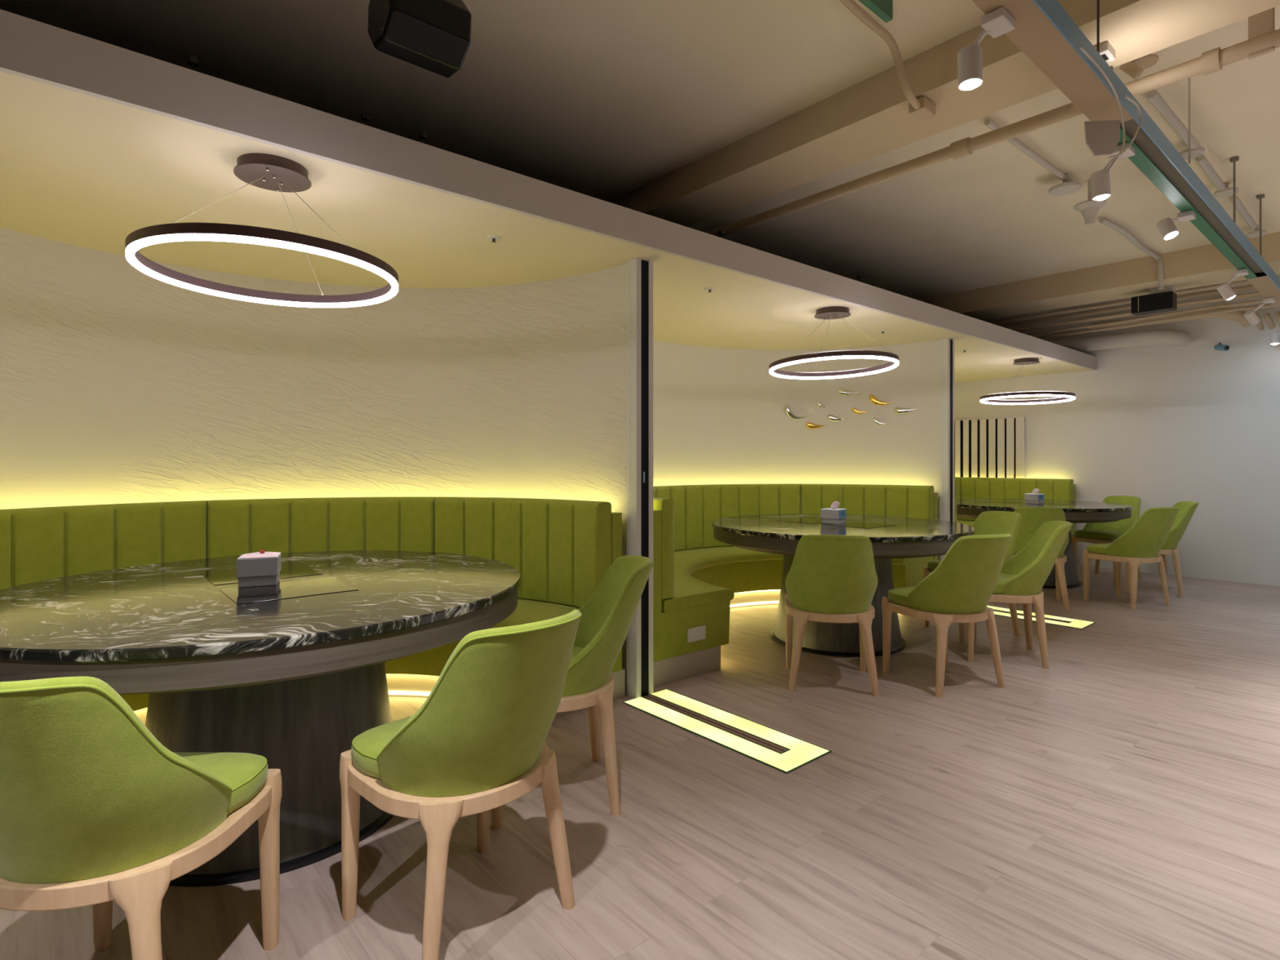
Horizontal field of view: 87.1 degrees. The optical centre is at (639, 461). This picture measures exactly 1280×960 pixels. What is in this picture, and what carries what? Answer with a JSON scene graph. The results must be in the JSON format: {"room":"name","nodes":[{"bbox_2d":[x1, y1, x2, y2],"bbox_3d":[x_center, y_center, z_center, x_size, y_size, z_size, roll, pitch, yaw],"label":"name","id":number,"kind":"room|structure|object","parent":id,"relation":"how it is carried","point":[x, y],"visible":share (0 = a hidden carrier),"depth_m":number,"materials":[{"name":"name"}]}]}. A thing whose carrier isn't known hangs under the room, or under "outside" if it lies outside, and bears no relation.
{"room":"restaurant dining area","nodes":[
{"label":"restaurant dining area","id":0,"kind":"room"},
{"bbox_2d":[0,227,938,692],"bbox_3d":[-0.506,0.082,3.934,6.545,2.140,1.634,0,0,-41],"label":"wall","id":1,"kind":"structure","parent":0,"point":[120,383],"depth_m":3.69,"materials":[{"name":"beige paint"}]},
{"bbox_2d":[626,257,653,697],"bbox_3d":[-0.001,0.082,3.330,0.110,2.140,0.080,0,0,-41],"label":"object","id":2,"kind":"structure","parent":1,"relation":"attached to","point":[633,266],"depth_m":3.30,"materials":[{"name":"white paint"}]},
{"bbox_2d":[640,259,648,696],"bbox_3d":[0.010,0.083,3.318,0.048,2.131,0.050,0,0,-41],"label":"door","id":3,"kind":"structure","parent":1,"relation":"in","point":[644,264],"depth_m":3.30,"materials":[{"name":"black"}]},
{"bbox_2d":[784,404,809,419],"bbox_3d":[1.391,-0.439,5.953,0.219,0.136,0.035,0,0,4],"label":"fish","id":4,"kind":"object","parent":1,"relation":"attached to","point":[790,414],"visible":1,"depth_m":5.95,"materials":[{"name":"silver metal"}]},
{"bbox_2d":[938,337,954,559],"bbox_3d":[2.488,0.082,5.462,0.110,2.140,0.080,0,0,-41],"label":"trim","id":5,"kind":"structure","parent":1,"relation":"attached to","point":[944,344],"depth_m":5.43,"materials":[{"name":"white paint"}]},
{"bbox_2d":[950,339,952,521],"bbox_3d":[2.498,0.083,5.451,0.048,2.131,0.048,0,0,-41],"label":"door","id":6,"kind":"structure","parent":1,"relation":"in","point":[951,340],"depth_m":5.43,"materials":[{"name":"black"}]},
{"bbox_2d":[0,71,1093,382],"bbox_3d":[-0.277,-0.998,4.167,12.000,0.020,2.010,0,0,-41],"label":"ceiling","id":7,"kind":"structure","parent":0,"point":[77,169],"depth_m":2.85,"materials":[{"name":"beige paint"}]},
{"bbox_2d":[124,152,398,307],"bbox_3d":[-1.232,-0.796,2.263,0.792,0.383,0.792,0,0,-41],"label":"pendant","id":8,"kind":"object","parent":7,"relation":"hanging from","point":[272,172],"visible":1,"depth_m":2.18,"materials":[{"name":"brown metal"}]},
{"bbox_2d":[125,233,398,307],"bbox_3d":[-1.232,-0.618,2.263,0.790,0.027,0.790,0,0,-41],"label":"diffuser","id":9,"kind":"object","parent":8,"relation":"attached to","point":[135,242],"depth_m":2.22,"materials":[{"name":"white"}]},
{"bbox_2d":[768,306,898,379],"bbox_3d":[1.256,-0.785,4.395,0.812,0.406,0.812,0,0,-41],"label":"pendant","id":10,"kind":"object","parent":7,"relation":"hanging from","point":[832,312],"visible":1,"depth_m":4.31,"materials":[{"name":"brown metal"}]},
{"bbox_2d":[768,355,898,379],"bbox_3d":[1.257,-0.605,4.394,0.810,0.047,0.810,0,0,-41],"label":"diffuser","id":11,"kind":"object","parent":10,"relation":"attached to","point":[773,366],"depth_m":4.47,"materials":[{"name":"white"}]},
{"bbox_2d":[979,357,1075,404],"bbox_3d":[3.745,-0.783,6.526,0.802,0.409,0.802,0,0,-41],"label":"pendant","id":12,"kind":"object","parent":7,"relation":"hanging from","point":[1066,396],"visible":1,"depth_m":6.45,"materials":[{"name":"brown metal"}]},
{"bbox_2d":[980,394,1075,404],"bbox_3d":[3.745,-0.594,6.526,0.800,0.030,0.800,0,0,-41],"label":"diffuser","id":13,"kind":"object","parent":12,"relation":"attached to","point":[988,399],"depth_m":6.61,"materials":[{"name":"white"}]},
{"bbox_2d":[0,565,1279,959],"bbox_3d":[1.823,1.177,1.792,12.100,0.050,8.350,0,0,-41],"label":"floor","id":14,"kind":"structure","parent":0,"point":[1118,798],"depth_m":2.12,"materials":[{"name":"grey wood"}]},
{"bbox_2d":[0,676,282,959],"bbox_3d":[-1.076,0.751,1.337,0.463,0.802,0.585,0,0,0],"label":"dining chair","id":15,"kind":"object","parent":14,"relation":"on","point":[95,811],"visible":1,"depth_m":1.20,"materials":[{"name":"fabric"}]},
{"bbox_2d":[0,550,520,886],"bbox_3d":[-1.213,0.776,2.240,1.610,0.752,1.610,0,0,-41],"label":"round table","id":16,"kind":"object","parent":14,"relation":"on","point":[289,673],"visible":0.8,"depth_m":1.91,"materials":[{"name":"black stone"}]},
{"bbox_2d":[236,549,280,587],"bbox_3d":[-1.244,0.344,2.200,0.116,0.112,0.116,0,0,-24],"label":"tissue box","id":17,"kind":"object","parent":16,"relation":"on","point":[261,568],"visible":1,"depth_m":2.15,"materials":[{"name":"grey cardboard"}]},
{"bbox_2d":[0,497,625,725],"bbox_3d":[-1.738,0.673,2.853,3.118,0.956,1.525,0,0,-41],"label":"bench","id":18,"kind":"object","parent":14,"relation":"on","point":[562,550],"visible":0.48,"depth_m":3.31,"materials":[{"name":"green fabric"}]},
{"bbox_2d":[0,500,206,589],"bbox_3d":[-2.448,0.454,2.871,0.194,0.517,1.124,0,0,27],"label":"backrest cushion","id":19,"kind":"object","parent":18,"relation":"on","point":[40,544],"depth_m":2.96,"materials":[{"name":"green fabric"}]},
{"bbox_2d":[205,497,435,558],"bbox_3d":[-1.647,0.454,3.558,1.124,0.517,0.194,0,0,-18],"label":"backrest cushion","id":20,"kind":"object","parent":18,"relation":"on","point":[234,527],"depth_m":3.55,"materials":[{"name":"green fabric"}]},
{"bbox_2d":[388,691,430,695],"bbox_3d":[-1.587,1.133,2.675,2.091,0.014,0.971,0,0,-41],"label":"light","id":21,"kind":"object","parent":18,"relation":"attached to","point":[390,693],"depth_m":3.29,"materials":[{"name":"beige"}]},
{"bbox_2d":[434,497,611,607],"bbox_3d":[-0.617,0.454,3.492,1.072,0.517,0.184,0,0,26],"label":"backrest cushion","id":22,"kind":"object","parent":18,"relation":"on","point":[561,549],"depth_m":3.43,"materials":[{"name":"green fabric"}]},
{"bbox_2d":[488,597,580,628],"bbox_3d":[-1.706,0.747,2.815,2.918,0.065,1.425,0,0,-41],"label":"seat cushion","id":23,"kind":"object","parent":18,"relation":"on","point":[528,610],"depth_m":3.23,"materials":[{"name":"green fabric"}]},
{"bbox_2d":[339,608,582,959],"bbox_3d":[-0.407,0.751,1.674,0.585,0.802,0.463,0,0,42],"label":"dining chair","id":24,"kind":"object","parent":14,"relation":"on","point":[476,744],"visible":1,"depth_m":1.51,"materials":[{"name":"green fabric"}]},
{"bbox_2d":[492,555,654,829],"bbox_3d":[-0.238,0.751,2.372,0.585,0.802,0.463,0,0,-13],"label":"dining chair","id":25,"kind":"object","parent":14,"relation":"on","point":[607,615],"visible":0.62,"depth_m":2.23,"materials":[{"name":"green fabric"}]},
{"bbox_2d":[622,688,831,773],"bbox_3d":[0.339,1.150,2.937,0.288,0.004,0.957,0,0,-41],"label":"floor light","id":26,"kind":"object","parent":14,"relation":"on","point":[780,751],"visible":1,"depth_m":2.86,"materials":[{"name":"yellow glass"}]},
{"bbox_2d":[653,484,937,687],"bbox_3d":[0.751,0.673,4.985,3.118,0.956,1.525,0,0,-41],"label":"bench","id":27,"kind":"object","parent":14,"relation":"on","point":[698,577],"visible":0.59,"depth_m":5.23,"materials":[{"name":"green fabric"}]},
{"bbox_2d":[653,497,674,599],"bbox_3d":[-0.053,0.454,3.975,0.184,0.517,1.072,0,0,-17],"label":"backrest cushion","id":28,"kind":"object","parent":27,"relation":"on","point":[665,507],"depth_m":3.49,"materials":[{"name":"green fabric"}]},
{"bbox_2d":[653,484,684,551],"bbox_3d":[0.041,0.454,5.003,0.194,0.517,1.124,0,0,27],"label":"backrest cushion","id":29,"kind":"object","parent":27,"relation":"on","point":[677,493],"depth_m":5.36,"materials":[{"name":"green fabric"}]},
{"bbox_2d":[682,484,800,549],"bbox_3d":[0.842,0.454,5.689,1.124,0.517,0.194,0,0,-18],"label":"backrest cushion","id":30,"kind":"object","parent":27,"relation":"on","point":[704,504],"depth_m":5.64,"materials":[{"name":"green fabric"}]},
{"bbox_2d":[729,600,778,607],"bbox_3d":[0.902,1.133,4.807,2.091,0.014,0.971,0,0,-41],"label":"light","id":31,"kind":"object","parent":27,"relation":"attached to","point":[735,603],"depth_m":5.35,"materials":[{"name":"beige"}]},
{"bbox_2d":[661,545,933,612],"bbox_3d":[0.783,0.747,4.947,2.918,0.065,1.425,0,0,-41],"label":"seat cushion","id":32,"kind":"object","parent":27,"relation":"on","point":[691,593],"depth_m":4.81,"materials":[{"name":"green fabric"}]},
{"bbox_2d":[800,484,933,519],"bbox_3d":[1.872,0.454,5.624,1.072,0.517,0.184,0,0,26],"label":"backrest cushion","id":33,"kind":"object","parent":27,"relation":"on","point":[896,500],"depth_m":5.59,"materials":[{"name":"green fabric"}]},
{"bbox_2d":[784,534,879,696],"bbox_3d":[0.982,0.751,3.466,0.463,0.802,0.585,0,0,10],"label":"dining chair","id":34,"kind":"object","parent":14,"relation":"on","point":[830,578],"visible":1,"depth_m":3.32,"materials":[{"name":"green fabric"}]},
{"bbox_2d":[711,513,974,657],"bbox_3d":[1.276,0.776,4.372,1.610,0.752,1.610,0,0,-41],"label":"round table","id":35,"kind":"object","parent":14,"relation":"on","point":[891,537],"visible":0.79,"depth_m":4.02,"materials":[{"name":"black"}]},
{"bbox_2d":[820,501,846,524],"bbox_3d":[1.252,0.330,4.357,0.126,0.142,0.124,0,0,39],"label":"tissue box","id":36,"kind":"object","parent":35,"relation":"on","point":[833,515],"visible":1,"depth_m":4.32,"materials":[{"name":"plastic"}]},
{"bbox_2d":[881,533,1012,697],"bbox_3d":[1.615,0.751,3.477,0.463,0.802,0.585,0,0,-20],"label":"dining chair","id":37,"kind":"object","parent":14,"relation":"on","point":[960,588],"visible":1,"depth_m":3.32,"materials":[{"name":"green fabric"}]},
{"bbox_2d":[923,511,1022,641],"bbox_3d":[2.313,0.751,4.596,0.585,0.802,0.463,0,0,-21],"label":"dining chair","id":38,"kind":"object","parent":14,"relation":"on","point":[988,522],"visible":0.34,"depth_m":4.66,"materials":[{"name":"green fabric"}]},
{"bbox_2d":[986,605,1011,617],"bbox_3d":[2.749,1.150,5.147,0.305,0.005,0.278,0,0,-41],"label":"floor light","id":39,"kind":"object","parent":14,"relation":"on","point":[1002,611],"depth_m":5.14,"materials":[{"name":"yellow plastic"}]},
{"bbox_2d":[954,476,1076,565],"bbox_3d":[3.179,0.673,7.042,2.929,0.956,1.560,0,0,-41],"label":"bench","id":40,"kind":"object","parent":14,"relation":"on","point":[964,487],"visible":0.11,"depth_m":7.72,"materials":[{"name":"green fabric"}]},
{"bbox_2d":[954,484,957,522],"bbox_3d":[2.429,0.454,6.263,0.246,0.517,1.366,0,0,-11],"label":"backrest cushion","id":41,"kind":"object","parent":40,"relation":"on","point":[955,486],"depth_m":5.63,"materials":[{"name":"green fabric"}]},
{"bbox_2d":[954,476,960,519],"bbox_3d":[3.519,0.454,8.148,0.886,0.517,0.252,0,0,-26],"label":"backrest cushion","id":42,"kind":"object","parent":40,"relation":"on","point":[957,479],"depth_m":8.20,"materials":[{"name":"green fabric"}]},
{"bbox_2d":[956,520,1073,533],"bbox_3d":[3.212,0.747,7.004,2.729,0.065,1.460,0,0,-41],"label":"seat cushion","id":43,"kind":"object","parent":40,"relation":"on","point":[970,522],"depth_m":7.80,"materials":[{"name":"green fabric"}]},
{"bbox_2d":[960,477,1073,526],"bbox_3d":[4.313,0.454,7.764,0.097,0.517,1.176,0,0,-41],"label":"backrest cushion","id":44,"kind":"object","parent":40,"relation":"on","point":[971,487],"depth_m":7.73,"materials":[{"name":"green fabric"}]},
{"bbox_2d":[959,520,1072,668],"bbox_3d":[2.216,0.751,3.981,0.585,0.802,0.463,0,0,19],"label":"dining chair","id":45,"kind":"object","parent":14,"relation":"on","point":[1022,579],"visible":0.8,"depth_m":3.81,"materials":[{"name":"green fabric"}]},
{"bbox_2d":[1006,506,1069,609],"bbox_3d":[3.186,0.751,5.425,0.463,0.802,0.585,0,0,23],"label":"dining chair","id":46,"kind":"object","parent":14,"relation":"on","point":[1033,517],"visible":0.37,"depth_m":5.25,"materials":[{"name":"green fabric"}]},
{"bbox_2d":[956,497,1133,588],"bbox_3d":[3.765,0.776,6.503,1.610,0.752,1.610,0,0,-41],"label":"round table","id":47,"kind":"object","parent":14,"relation":"on","point":[1075,511],"visible":0.46,"depth_m":6.13,"materials":[{"name":"black"}]},
{"bbox_2d":[1024,488,1044,503],"bbox_3d":[3.750,0.330,6.398,0.124,0.142,0.126,0,0,-34],"label":"tissue box","id":48,"kind":"object","parent":47,"relation":"on","point":[1029,498],"visible":1,"depth_m":6.36,"materials":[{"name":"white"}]},
{"bbox_2d":[1044,613,1095,629],"bbox_3d":[3.026,1.150,4.822,0.308,0.005,0.334,0,0,-41],"label":"floor light","id":49,"kind":"object","parent":14,"relation":"on","point":[1063,621],"depth_m":4.79,"materials":[{"name":"yellow plastic"}]},
{"bbox_2d":[1071,495,1142,579],"bbox_3d":[4.673,0.751,6.685,0.585,0.802,0.463,0,0,-26],"label":"dining chair","id":50,"kind":"object","parent":14,"relation":"on","point":[1094,532],"visible":0.57,"depth_m":6.69,"materials":[{"name":"green fabric"}]},
{"bbox_2d":[1083,506,1179,609],"bbox_3d":[3.987,0.751,5.418,0.463,0.802,0.585,0,0,-21],"label":"dining chair","id":51,"kind":"object","parent":14,"relation":"on","point":[1143,543],"visible":1,"depth_m":5.27,"materials":[{"name":"green fabric"}]},
{"bbox_2d":[1112,501,1199,597],"bbox_3d":[4.569,0.751,5.951,0.585,0.802,0.463,0,0,22],"label":"dining chair","id":52,"kind":"object","parent":14,"relation":"on","point":[1187,509],"visible":0.48,"depth_m":5.76,"materials":[{"name":"green fabric"}]},
{"bbox_2d":[0,0,1279,299],"bbox_3d":[1.790,-1.798,1.830,12.100,0.100,8.450,0,0,-41],"label":"ceiling","id":53,"kind":"structure","parent":0,"point":[602,100],"depth_m":3.30,"materials":[{"name":"beige paint"}]},
{"bbox_2d":[367,0,471,77],"bbox_3d":[-0.692,-1.503,2.108,0.256,0.488,0.219,0,0,-41],"label":"ceiling speaker","id":54,"kind":"object","parent":53,"relation":"hanging from","point":[433,36],"visible":1,"depth_m":2.06,"materials":[{"name":"black"}]},
{"bbox_2d":[857,0,893,22],"bbox_3d":[0.488,-1.498,1.721,0.580,0.499,0.020,0,0,-41],"label":"strip","id":55,"kind":"object","parent":53,"relation":"hanging from","point":[883,9],"visible":1,"depth_m":1.87,"materials":[{"name":"green"}]},
{"bbox_2d":[608,0,1279,226],"bbox_3d":[2.171,-1.660,2.057,0.395,0.176,8.300,0,0,-41],"label":"ceiling beam","id":56,"kind":"structure","parent":53,"relation":"attached to","point":[869,118],"depth_m":3.08,"materials":[{"name":"beige paint"}]},
{"bbox_2d":[839,0,935,121],"bbox_3d":[1.027,-1.615,2.734,0.794,0.219,0.076,0,0,-44],"label":"conduit","id":57,"kind":"object","parent":56,"relation":"attached to","point":[922,108],"visible":1,"depth_m":2.74,"materials":[{"name":"beige"}]},
{"bbox_2d":[1093,40,1115,70],"bbox_3d":[1.774,-1.614,2.596,0.144,0.266,0.090,0,0,-41],"label":"junction box","id":58,"kind":"object","parent":56,"relation":"attached to","point":[1107,51],"visible":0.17,"depth_m":2.54,"materials":[{"name":"beige"}]},
{"bbox_2d":[706,7,1279,237],"bbox_3d":[2.271,-1.608,2.406,0.081,0.280,7.700,0,0,-41],"label":"pipe","id":59,"kind":"object","parent":53,"relation":"hanging from","point":[1263,37],"visible":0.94,"depth_m":2.98,"materials":[{"name":"beige"}]},
{"bbox_2d":[984,118,1074,182],"bbox_3d":[2.227,-1.718,3.795,1.215,0.032,0.032,0,0,-40],"label":"conduit","id":60,"kind":"object","parent":53,"relation":"attached to","point":[988,122],"visible":0.66,"depth_m":3.75,"materials":[{"name":"beige"}]},
{"bbox_2d":[1048,173,1081,195],"bbox_3d":[2.590,-1.692,4.101,0.170,0.112,0.170,0,0,-41],"label":"smoke detector","id":61,"kind":"object","parent":53,"relation":"attached to","point":[1066,188],"visible":0.97,"depth_m":4.07,"materials":[{"name":"beige"}]},
{"bbox_2d":[1073,178,1106,225],"bbox_3d":[2.795,-1.608,4.180,0.176,0.280,0.176,0,0,-41],"label":"speaker","id":62,"kind":"object","parent":53,"relation":"hanging from","point":[1089,209],"visible":0.97,"depth_m":4.15},
{"bbox_2d":[1097,0,1099,53],"bbox_3d":[1.590,-1.544,2.337,0.032,0.409,0.032,0,0,-41],"label":"rod","id":63,"kind":"object","parent":53,"relation":"hanging from","point":[1098,1],"visible":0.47,"depth_m":2.33,"materials":[{"name":"brown metal"}]},
{"bbox_2d":[917,231,1279,319],"bbox_3d":[5.443,-1.638,4.860,0.530,0.220,8.300,0,0,-41],"label":"ceiling beam","id":64,"kind":"structure","parent":53,"relation":"attached to","point":[1204,265],"depth_m":6.05,"materials":[{"name":"beige paint"}]},
{"bbox_2d":[986,274,1279,324],"bbox_3d":[4.274,-1.538,6.819,0.133,0.101,3.604,0,0,-43],"label":"pipe","id":65,"kind":"object","parent":64,"relation":"attached to","point":[1242,282],"visible":0.51,"depth_m":6.56,"materials":[{"name":"beige"}]},
{"bbox_2d":[1131,285,1177,315],"bbox_3d":[4.559,-1.425,5.974,0.162,0.204,0.300,0,0,-41],"label":"ceiling speaker","id":66,"kind":"object","parent":64,"relation":"attached to","point":[1165,300],"visible":0.99,"depth_m":5.91,"materials":[{"name":"black"}]},
{"bbox_2d":[1098,217,1164,289],"bbox_3d":[3.847,-1.593,5.242,1.442,0.296,0.070,0,0,-39],"label":"conduit","id":67,"kind":"object","parent":53,"relation":"attached to","point":[1159,261],"visible":1,"depth_m":5.34,"materials":[{"name":"beige"}]},
{"bbox_2d":[1119,53,1158,79],"bbox_3d":[2.180,-1.701,2.936,0.147,0.094,0.122,0,0,-41],"label":"bracket","id":68,"kind":"object","parent":53,"relation":"attached to","point":[1134,68],"visible":0.93,"depth_m":2.91,"materials":[{"name":"beige"}]},
{"bbox_2d":[1146,89,1200,149],"bbox_3d":[2.710,-1.708,3.404,0.865,0.040,0.040,0,0,-40],"label":"conduit","id":69,"kind":"object","parent":53,"relation":"attached to","point":[1153,96],"visible":0.82,"depth_m":3.32,"materials":[{"name":"beige"}]},
{"bbox_2d":[1188,77,1190,164],"bbox_3d":[2.413,-1.528,2.957,0.032,0.440,0.032,0,0,-41],"label":"rod","id":70,"kind":"object","parent":53,"relation":"hanging from","point":[1188,77],"visible":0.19,"depth_m":2.96,"materials":[{"name":"brown"}]},
{"bbox_2d":[1178,146,1204,159],"bbox_3d":[3.022,-1.707,3.694,0.120,0.082,0.120,0,0,-41],"label":"smoke detector","id":71,"kind":"object","parent":53,"relation":"attached to","point":[1199,151],"visible":0.67,"depth_m":3.66,"materials":[{"name":"beige"}]},
{"bbox_2d":[1195,154,1226,190],"bbox_3d":[3.390,-1.708,3.992,0.636,0.040,0.042,0,0,-41],"label":"conduit","id":72,"kind":"object","parent":53,"relation":"attached to","point":[1204,163],"visible":0.9,"depth_m":3.95,"materials":[{"name":"beige"}]},
{"bbox_2d":[1213,182,1239,197],"bbox_3d":[3.678,-1.707,4.223,0.120,0.082,0.120,0,0,-41],"label":"smoke detector","id":73,"kind":"object","parent":53,"relation":"attached to","point":[1228,191],"visible":0.9,"depth_m":4.20,"materials":[{"name":"beige"}]},
{"bbox_2d":[1230,155,1239,223],"bbox_3d":[3.421,-1.528,3.874,0.040,0.440,0.040,0,0,-41],"label":"rod","id":74,"kind":"object","parent":53,"relation":"hanging from","point":[1233,159],"visible":0.9,"depth_m":3.87,"materials":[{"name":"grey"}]},
{"bbox_2d":[1230,195,1257,229],"bbox_3d":[4.164,-1.708,4.636,0.784,0.040,0.043,0,0,-41],"label":"conduit","id":75,"kind":"object","parent":53,"relation":"attached to","point":[1240,206],"visible":0.92,"depth_m":4.60,"materials":[{"name":"beige"}]},
{"bbox_2d":[1245,225,1266,238],"bbox_3d":[4.574,-1.707,4.997,0.120,0.082,0.120,0,0,-41],"label":"smoke detector","id":76,"kind":"object","parent":53,"relation":"attached to","point":[1255,233],"visible":0.84,"depth_m":4.98,"materials":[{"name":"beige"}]},
{"bbox_2d":[1256,193,1264,256],"bbox_3d":[4.075,-1.528,4.419,0.040,0.440,0.040,0,0,-41],"label":"rod","id":77,"kind":"object","parent":53,"relation":"hanging from","point":[1260,197],"visible":0.91,"depth_m":4.42,"materials":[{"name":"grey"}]},
{"bbox_2d":[971,0,1279,308],"bbox_3d":[1.991,-1.290,2.685,8.519,0.084,0.112,0,0,-41],"label":"cable tray","id":78,"kind":"object","parent":77,"relation":"hanging from","point":[1044,32],"visible":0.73,"depth_m":2.41,"materials":[{"name":"grey metal"}]},
{"bbox_2d":[957,6,1015,90],"bbox_3d":[0.981,-1.164,1.924,0.090,0.164,0.140,0,0,-41],"label":"spotlight","id":79,"kind":"object","parent":78,"relation":"attached to","point":[998,22],"visible":1,"depth_m":1.92,"materials":[{"name":"white"}]},
{"bbox_2d":[1084,120,1119,155],"bbox_3d":[1.633,-1.142,2.380,0.124,0.126,0.008,0,0,-1],"label":"plate","id":80,"kind":"object","parent":78,"relation":"attached to","point":[1102,138],"visible":1,"depth_m":2.38,"materials":[{"name":"beige"}]},
{"bbox_2d":[1079,45,1125,176],"bbox_3d":[1.505,-1.096,2.185,0.462,0.332,0.007,0,0,-41],"label":"loose cable","id":81,"kind":"object","parent":78,"relation":"hanging from","point":[1086,54],"visible":0.98,"depth_m":2.25,"materials":[{"name":"beige plastic"}]},
{"bbox_2d":[1090,142,1135,200],"bbox_3d":[1.896,-1.155,2.709,0.090,0.183,0.141,0,0,-41],"label":"spotlight","id":82,"kind":"object","parent":78,"relation":"attached to","point":[1100,184],"visible":0.87,"depth_m":2.71,"materials":[{"name":"white"}]},
{"bbox_2d":[1108,95,1141,158],"bbox_3d":[1.641,-1.112,2.275,0.362,0.282,0.007,0,0,-41],"label":"loose cable","id":83,"kind":"object","parent":78,"relation":"hanging from","point":[1125,96],"visible":1,"depth_m":2.33,"materials":[{"name":"beige plastic"}]},
{"bbox_2d":[1156,209,1195,239],"bbox_3d":[2.719,-1.191,3.421,0.090,0.111,0.152,0,0,-41],"label":"spotlight","id":84,"kind":"object","parent":78,"relation":"attached to","point":[1167,228],"visible":1,"depth_m":3.41,"materials":[{"name":"white"}]},
{"bbox_2d":[1216,268,1248,300],"bbox_3d":[3.902,-1.156,4.436,0.090,0.179,0.156,0,0,-41],"label":"spotlight","id":85,"kind":"object","parent":78,"relation":"attached to","point":[1225,290],"visible":1,"depth_m":4.43,"materials":[{"name":"white"}]},
{"bbox_2d":[1243,297,1275,324],"bbox_3d":[4.785,-1.153,5.204,0.108,0.186,0.174,0,0,-41],"label":"spotlight","id":86,"kind":"object","parent":78,"relation":"attached to","point":[1251,316],"visible":1,"depth_m":5.21,"materials":[{"name":"white"}]},
{"bbox_2d":[1270,328,1279,345],"bbox_3d":[5.726,-1.145,6.001,0.090,0.202,0.159,0,0,-41],"label":"spotlight","id":87,"kind":"object","parent":78,"relation":"attached to","point":[1274,336],"visible":1,"depth_m":6.01,"materials":[{"name":"white"}]},
{"bbox_2d":[954,283,1279,586],"bbox_3d":[6.380,-0.298,5.695,0.100,2.900,8.350,0,0,-41],"label":"wall","id":88,"kind":"structure","parent":0,"point":[1161,425],"depth_m":6.75,"materials":[{"name":"white paint"}]},
{"bbox_2d":[0,8,1096,370],"bbox_3d":[0.381,-1.058,3.398,12.000,0.145,0.025,0,0,-41],"label":"ceiling beam","id":89,"kind":"structure","parent":88,"relation":"attached to","point":[30,49],"depth_m":2.32,"materials":[{"name":"grey paint"}]},
{"bbox_2d":[954,417,1024,478],"bbox_3d":[4.151,-0.145,8.180,0.051,0.735,0.976,0,0,-41],"label":"wall panel","id":90,"kind":"object","parent":88,"relation":"attached to","point":[993,447],"visible":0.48,"depth_m":8.09,"materials":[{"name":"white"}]},
{"bbox_2d":[1051,328,1190,351],"bbox_3d":[4.475,-1.229,7.584,0.219,0.189,2.702,0,0,-41],"label":"duct","id":91,"kind":"object","parent":88,"relation":"attached to","point":[1163,336],"visible":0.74,"depth_m":6.86,"materials":[{"name":"beige"}]},
{"bbox_2d":[1089,307,1251,333],"bbox_3d":[5.208,-1.357,6.649,1.283,0.199,0.223,0,0,42],"label":"duct","id":92,"kind":"object","parent":88,"relation":"attached to","point":[1237,316],"visible":0.54,"depth_m":6.44,"materials":[{"name":"beige"}]},
{"bbox_2d":[1256,311,1279,330],"bbox_3d":[5.776,-1.283,6.132,0.129,0.144,0.279,0,0,-41],"label":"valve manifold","id":93,"kind":"object","parent":88,"relation":"attached to","point":[1267,317],"visible":0.86,"depth_m":6.13,"materials":[{"name":"beige"}]},
{"bbox_3d":[6.872,-1.578,4.583,0.600,0.340,3.220,0,0,-41],"label":"ceiling","id":94,"kind":"structure","parent":0,"visible":0},
{"bbox_2d":[997,284,1255,327],"bbox_3d":[4.402,-1.518,6.929,0.134,0.105,3.604,0,0,-43],"label":"pipe","id":95,"kind":"object","parent":94,"relation":"attached to","point":[1242,288],"visible":0.43,"depth_m":6.66,"materials":[{"name":"beige"}]},
{"bbox_2d":[1009,291,1260,330],"bbox_3d":[4.334,-1.438,6.871,0.118,0.087,3.603,0,0,-43],"label":"pipe","id":96,"kind":"object","parent":94,"relation":"attached to","point":[1256,292],"visible":0.53,"depth_m":6.53,"materials":[{"name":"beige"}]},
{"bbox_2d":[1014,293,1262,331],"bbox_3d":[4.523,-1.478,7.031,0.128,0.101,3.606,0,0,-43],"label":"pipe","id":97,"kind":"object","parent":94,"relation":"attached to","point":[1260,295],"visible":0.19,"depth_m":6.63,"materials":[{"name":"beige"}]},
{"bbox_2d":[1025,299,1262,335],"bbox_3d":[4.455,-1.398,6.974,0.117,0.089,3.604,0,0,-43],"label":"pipe","id":98,"kind":"object","parent":94,"relation":"attached to","point":[1258,300],"visible":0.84,"depth_m":6.43,"materials":[{"name":"beige"}]},
{"bbox_2d":[1034,303,1273,338],"bbox_3d":[4.585,-1.377,7.081,0.120,0.092,3.609,0,0,-43],"label":"pipe","id":99,"kind":"object","parent":94,"relation":"attached to","point":[1269,305],"visible":0.77,"depth_m":6.52,"materials":[{"name":"beige"}]},
{"bbox_3d":[-0.280,-1.011,4.169,12.000,0.005,2.003,0,0,-41],"label":"deck","id":100,"kind":"object","parent":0,"visible":0},
{"bbox_2d":[186,54,198,70],"bbox_3d":[-1.339,-1.109,2.014,0.028,0.199,0.028,0,0,-41],"label":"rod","id":101,"kind":"object","parent":100,"relation":"on","point":[192,60],"visible":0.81,"depth_m":2.01,"materials":[{"name":"black"}]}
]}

